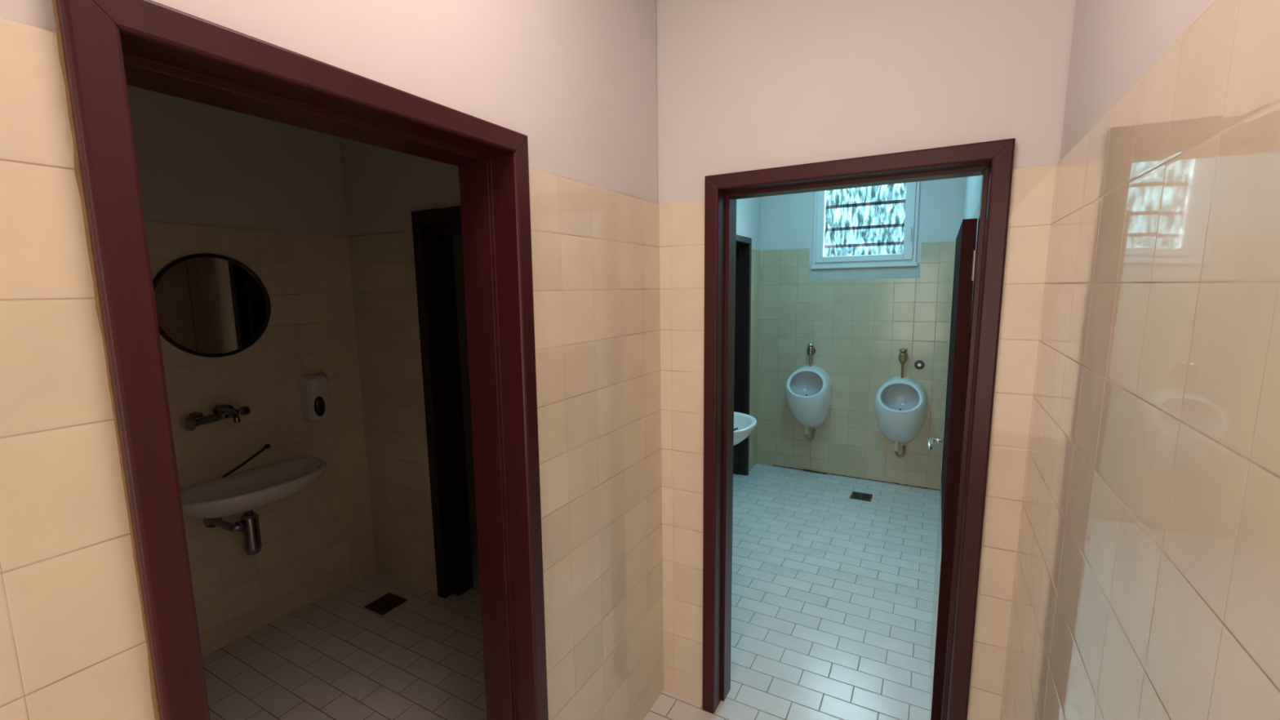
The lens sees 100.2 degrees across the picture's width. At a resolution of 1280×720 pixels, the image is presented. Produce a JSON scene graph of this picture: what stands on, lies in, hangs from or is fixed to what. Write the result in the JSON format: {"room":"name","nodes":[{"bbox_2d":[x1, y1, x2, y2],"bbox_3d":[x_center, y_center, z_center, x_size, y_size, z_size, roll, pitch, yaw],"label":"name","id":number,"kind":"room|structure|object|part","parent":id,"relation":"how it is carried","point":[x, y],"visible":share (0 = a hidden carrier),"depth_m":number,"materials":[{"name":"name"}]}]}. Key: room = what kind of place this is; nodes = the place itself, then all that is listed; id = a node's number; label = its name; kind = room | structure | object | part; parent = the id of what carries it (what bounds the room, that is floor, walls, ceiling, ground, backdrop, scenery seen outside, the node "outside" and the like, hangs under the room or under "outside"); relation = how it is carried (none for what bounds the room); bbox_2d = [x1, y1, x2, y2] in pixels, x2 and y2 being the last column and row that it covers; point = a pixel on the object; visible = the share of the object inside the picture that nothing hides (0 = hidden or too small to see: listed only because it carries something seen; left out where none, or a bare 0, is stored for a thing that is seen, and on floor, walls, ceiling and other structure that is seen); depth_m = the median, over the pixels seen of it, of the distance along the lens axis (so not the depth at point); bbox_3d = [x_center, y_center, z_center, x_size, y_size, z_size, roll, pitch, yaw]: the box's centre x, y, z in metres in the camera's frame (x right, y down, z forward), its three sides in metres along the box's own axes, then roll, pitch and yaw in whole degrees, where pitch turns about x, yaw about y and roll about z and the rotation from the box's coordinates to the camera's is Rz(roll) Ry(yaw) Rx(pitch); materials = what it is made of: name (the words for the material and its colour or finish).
{"room":"public restroom","nodes":[
{"label":"public restroom","id":0,"kind":"room"},
{"bbox_2d":[127,84,476,657],"bbox_3d":[-2.214,-0.046,2.033,0.120,2.900,5.200,3,9,29],"label":"wall","id":1,"kind":"structure","parent":0,"point":[267,196],"depth_m":2.63,"materials":[{"name":"tile"}]},
{"bbox_2d":[152,253,271,357],"bbox_3d":[-1.915,-0.243,2.407,0.019,0.464,0.464,3,9,29],"label":"round mirror","id":2,"kind":"object","parent":1,"relation":"attached to","point":[209,305],"visible":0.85,"depth_m":2.39,"materials":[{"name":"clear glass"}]},
{"bbox_2d":[182,404,250,431],"bbox_3d":[-1.897,0.248,2.399,0.219,0.089,0.202,-4,8,-22],"label":"mixer tap","id":3,"kind":"object","parent":1,"relation":"attached to","point":[222,411],"visible":1,"depth_m":2.36,"materials":[{"name":"silver metal"}]},
{"bbox_3d":[-1.943,0.274,2.310,0.066,0.064,0.046,3,9,29],"label":"knob","id":4,"kind":"part","parent":3,"relation":"part of","materials":[{"name":"silver metal"}]},
{"bbox_3d":[-1.823,0.245,2.377,0.132,0.058,0.025,3,9,27],"label":"spout","id":5,"kind":"part","parent":3,"relation":"part of","materials":[{"name":"silver metal"}]},
{"bbox_3d":[-1.843,0.236,2.486,0.044,0.043,0.046,3,9,29],"label":"knob","id":6,"kind":"part","parent":3,"relation":"part of","materials":[{"name":"silver metal"}]},
{"bbox_2d":[179,457,326,555],"bbox_3d":[-1.746,0.711,2.449,0.373,0.346,0.627,3,9,29],"label":"washbasin","id":7,"kind":"object","parent":1,"relation":"attached to","point":[245,491],"visible":0.92,"depth_m":2.40,"materials":[{"name":"white ceramic"}]},
{"bbox_2d":[222,444,271,477],"bbox_3d":[-1.861,0.474,2.538,0.026,0.101,0.225,2,8,19],"label":"brush","id":8,"kind":"object","parent":7,"relation":"on","point":[266,446],"visible":1,"depth_m":2.54,"materials":[{"name":"black plastic"}]},
{"bbox_3d":[-1.829,0.424,2.626,0.026,0.026,0.026,3,9,29],"label":"knob","id":9,"kind":"part","parent":8,"relation":"part of","materials":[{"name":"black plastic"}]},
{"bbox_3d":[-1.747,0.607,2.435,0.374,0.139,0.630,3,9,29],"label":"bowl","id":10,"kind":"part","parent":7,"relation":"part of","materials":[{"name":"white ceramic"}]},
{"bbox_2d":[299,373,329,422],"bbox_3d":[-1.680,0.197,2.785,0.112,0.240,0.110,3,9,29],"label":"soap dispenser","id":11,"kind":"object","parent":1,"relation":"attached to","point":[313,388],"visible":1,"depth_m":2.75,"materials":[{"name":"white plastic"}]},
{"bbox_3d":[-1.645,0.238,2.752,0.016,0.104,0.052,3,9,29],"label":"lever","id":12,"kind":"part","parent":11,"relation":"part of","materials":[{"name":"black plastic"}]},
{"bbox_2d":[0,0,663,719],"bbox_3d":[-0.882,0.146,0.447,0.140,2.900,3.700,3,9,29],"label":"wall","id":13,"kind":"structure","parent":0,"point":[577,78],"depth_m":1.16,"materials":[{"name":"tile"}]},
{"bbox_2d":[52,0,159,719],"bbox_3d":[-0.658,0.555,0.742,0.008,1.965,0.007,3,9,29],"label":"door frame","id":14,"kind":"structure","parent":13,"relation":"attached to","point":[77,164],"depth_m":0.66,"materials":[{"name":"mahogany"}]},
{"bbox_2d":[56,0,548,719],"bbox_3d":[-0.525,0.499,1.119,0.176,2.012,0.801,3,9,29],"label":"door frame","id":15,"kind":"structure","parent":13,"relation":"in","point":[109,46],"depth_m":0.83,"materials":[{"name":"brown wood"}]},
{"bbox_2d":[340,137,460,592],"bbox_3d":[-0.778,-0.146,2.623,1.810,2.900,0.120,3,9,29],"label":"wall","id":16,"kind":"structure","parent":0,"point":[384,186],"depth_m":2.89,"materials":[{"name":"tile"}]},
{"bbox_2d":[411,205,473,598],"bbox_3d":[-0.751,0.285,2.662,0.755,2.035,0.156,3,9,29],"label":"door","id":17,"kind":"structure","parent":16,"relation":"in","point":[433,229],"depth_m":2.77,"materials":[{"name":"brown wood"}]},
{"bbox_2d":[202,463,939,719],"bbox_3d":[-0.336,1.447,2.052,3.800,0.120,6.890,3,9,29],"label":"floor","id":18,"kind":"structure","parent":0,"point":[833,592],"depth_m":2.56,"materials":[{"name":"ceramic tile"},{"name":"grout"}]},
{"bbox_2d":[364,592,407,615],"bbox_3d":[-1.349,1.293,2.841,0.150,0.006,0.150,3,9,29],"label":"floor drain","id":19,"kind":"object","parent":18,"relation":"on","point":[388,602],"visible":1,"depth_m":2.84,"materials":[{"name":"metal"}]},
{"bbox_2d":[802,469,826,474],"bbox_3d":[1.548,0.991,4.750,0.210,0.017,0.017,3,9,29],"label":"stick","id":20,"kind":"object","parent":18,"relation":"on","point":[807,470],"visible":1,"depth_m":4.75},
{"bbox_2d":[849,491,872,502],"bbox_3d":[1.733,1.068,4.188,0.150,0.006,0.150,3,9,29],"label":"floor drain","id":21,"kind":"object","parent":18,"relation":"on","point":[856,495],"visible":1,"depth_m":4.18,"materials":[{"name":"metal"}]},
{"bbox_2d":[736,196,759,471],"bbox_3d":[0.350,-0.299,3.649,0.114,2.900,2.790,3,9,29],"label":"wall","id":22,"kind":"structure","parent":0,"point":[748,210],"depth_m":4.70,"materials":[{"name":"paint"}]},
{"bbox_2d":[733,234,751,475],"bbox_3d":[0.694,0.040,4.301,0.156,2.045,0.770,3,9,29],"label":"door","id":23,"kind":"structure","parent":22,"relation":"in","point":[744,244],"depth_m":4.56,"materials":[{"name":"brown wood"}]},
{"bbox_2d":[733,411,756,445],"bbox_3d":[0.480,0.472,3.357,0.472,0.184,0.597,3,9,29],"label":"washbasin","id":24,"kind":"object","parent":22,"relation":"attached to","point":[746,424],"visible":0.16,"depth_m":3.35,"materials":[{"name":"white ceramic"}]},
{"bbox_2d":[756,177,965,489],"bbox_3d":[1.887,-0.429,4.450,2.025,2.900,0.120,3,9,29],"label":"wall","id":25,"kind":"structure","parent":0,"point":[858,321],"depth_m":4.50,"materials":[{"name":"tile"}]},
{"bbox_2d":[785,342,832,440],"bbox_3d":[1.428,0.292,4.574,0.377,0.856,0.287,3,9,29],"label":"urinal","id":26,"kind":"object","parent":25,"relation":"attached to","point":[809,388],"visible":1,"depth_m":4.57,"materials":[{"name":"white ceramic"}]},
{"bbox_2d":[790,371,822,395],"bbox_3d":[1.420,0.204,4.550,0.267,0.202,0.205,3,9,29],"label":"basin","id":27,"kind":"object","parent":26,"relation":"in","point":[802,383],"depth_m":4.61,"materials":[{"name":"ceramic"}]},
{"bbox_2d":[785,364,832,427],"bbox_3d":[1.429,0.339,4.580,0.378,0.560,0.288,3,9,29],"label":"bowl","id":28,"kind":"object","parent":26,"relation":"on","point":[809,388],"depth_m":4.56,"materials":[{"name":"white ceramic"}]},
{"bbox_2d":[772,465,940,490],"bbox_3d":[1.829,1.009,4.611,1.388,0.008,0.010,3,9,29],"label":"trim","id":29,"kind":"structure","parent":25,"relation":"attached to","point":[772,465],"depth_m":4.54,"materials":[{"name":"beige tile"}]},
{"bbox_2d":[824,241,902,248],"bbox_3d":[1.875,-0.960,4.461,0.820,0.026,0.016,3,9,29],"label":"bar","id":30,"kind":"object","parent":25,"relation":"attached to","point":[895,242],"visible":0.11,"depth_m":4.47,"materials":[{"name":"grey paint"}]},
{"bbox_2d":[810,181,919,269],"bbox_3d":[1.811,-1.190,4.320,0.804,0.875,0.132,3,9,29],"label":"window","id":31,"kind":"structure","parent":25,"relation":"in","point":[911,204],"depth_m":4.31,"materials":[{"name":"white plastic"}]},
{"bbox_3d":[1.815,-0.770,4.372,0.804,0.029,0.042,3,9,29],"label":"sill","id":32,"kind":"part","parent":31,"relation":"part of","materials":[{"name":"white plastic"}]},
{"bbox_3d":[1.809,-1.199,4.322,0.608,0.699,0.004,3,9,29],"label":"pane","id":33,"kind":"part","parent":31,"relation":"part of","materials":[{"name":"clear glass"}]},
{"bbox_3d":[2.091,-0.983,4.137,0.022,0.105,0.036,3,9,29],"label":"handle","id":34,"kind":"part","parent":31,"relation":"part of","materials":[{"name":"white plastic"}]},
{"bbox_2d":[827,223,902,231],"bbox_3d":[1.873,-1.102,4.442,0.820,0.026,0.016,3,9,29],"label":"bar","id":35,"kind":"object","parent":25,"relation":"attached to","point":[864,227],"visible":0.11,"depth_m":4.43,"materials":[{"name":"grey paint"}]},
{"bbox_2d":[828,199,906,208],"bbox_3d":[1.870,-1.287,4.417,0.820,0.026,0.016,3,9,29],"label":"bar","id":36,"kind":"object","parent":25,"relation":"attached to","point":[900,201],"visible":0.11,"depth_m":4.40,"materials":[{"name":"grey paint"}]},
{"bbox_2d":[874,349,927,457],"bbox_3d":[2.056,0.366,4.233,0.377,0.887,0.287,3,9,29],"label":"urinal","id":37,"kind":"object","parent":25,"relation":"attached to","point":[900,402],"visible":1,"depth_m":4.23,"materials":[{"name":"white ceramic"}]},
{"bbox_2d":[880,383,919,410],"bbox_3d":[2.048,0.293,4.211,0.267,0.202,0.205,3,9,29],"label":"basin","id":38,"kind":"object","parent":37,"relation":"in","point":[894,397],"depth_m":4.27,"materials":[{"name":"ceramic"}]},
{"bbox_2d":[874,376,927,444],"bbox_3d":[2.056,0.429,4.240,0.378,0.560,0.288,3,9,29],"label":"bowl","id":39,"kind":"object","parent":37,"relation":"on","point":[900,403],"depth_m":4.22,"materials":[{"name":"white ceramic"}]},
{"bbox_3d":[2.097,-0.073,4.261,0.060,0.027,0.060,3,9,29],"label":"push knob","id":40,"kind":"part","parent":37,"relation":"part of","materials":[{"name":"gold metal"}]},
{"bbox_2d":[914,360,924,368],"bbox_3d":[2.220,0.039,4.249,0.072,0.072,0.018,3,9,29],"label":"valve","id":41,"kind":"object","parent":25,"relation":"attached to","point":[919,364],"visible":1,"depth_m":4.25,"materials":[{"name":"metal"}]},
{"bbox_2d":[655,0,1075,719],"bbox_3d":[0.613,-0.055,1.786,1.440,2.900,0.120,3,9,29],"label":"wall","id":42,"kind":"structure","parent":0,"point":[742,85],"depth_m":1.62,"materials":[{"name":"paint"}]},
{"bbox_2d":[702,137,1015,719],"bbox_3d":[0.652,0.384,1.819,0.886,2.020,0.156,3,9,29],"label":"door","id":43,"kind":"structure","parent":42,"relation":"in","point":[993,160],"depth_m":1.66,"materials":[{"name":"brown wood"}]},
{"bbox_2d":[926,218,977,719],"bbox_3d":[1.171,0.428,2.085,0.111,1.823,0.808,3,9,29],"label":"door leaf","id":44,"kind":"structure","parent":43,"relation":"attached to","point":[966,240],"depth_m":1.75,"materials":[{"name":"brown wood"}]},
{"bbox_3d":[1.299,0.371,2.360,0.063,0.027,0.127,3,9,29],"label":"handle","id":45,"kind":"part","parent":44,"relation":"part of","materials":[{"name":"silver metal"}]},
{"bbox_3d":[1.193,0.951,2.158,0.002,0.760,0.780,3,9,29],"label":"kick plate","id":46,"kind":"part","parent":44,"relation":"part of","materials":[{"name":"silver metal"}]},
{"bbox_3d":[1.356,0.388,2.395,0.004,0.270,0.042,3,9,29],"label":"lock plate","id":47,"kind":"part","parent":44,"relation":"part of","materials":[{"name":"silver metal"}]},
{"bbox_2d":[963,175,982,328],"bbox_3d":[1.780,-0.211,2.825,0.120,2.900,2.850,3,9,29],"label":"wall","id":48,"kind":"structure","parent":0,"point":[973,184],"depth_m":2.78,"materials":[{"name":"paint"}]},
{"bbox_2d":[1000,0,1279,719],"bbox_3d":[0.250,0.213,-0.179,0.192,2.900,3.700,3,9,29],"label":"wall","id":49,"kind":"structure","parent":0,"point":[1146,586],"depth_m":0.66,"materials":[{"name":"tile"}]}
]}

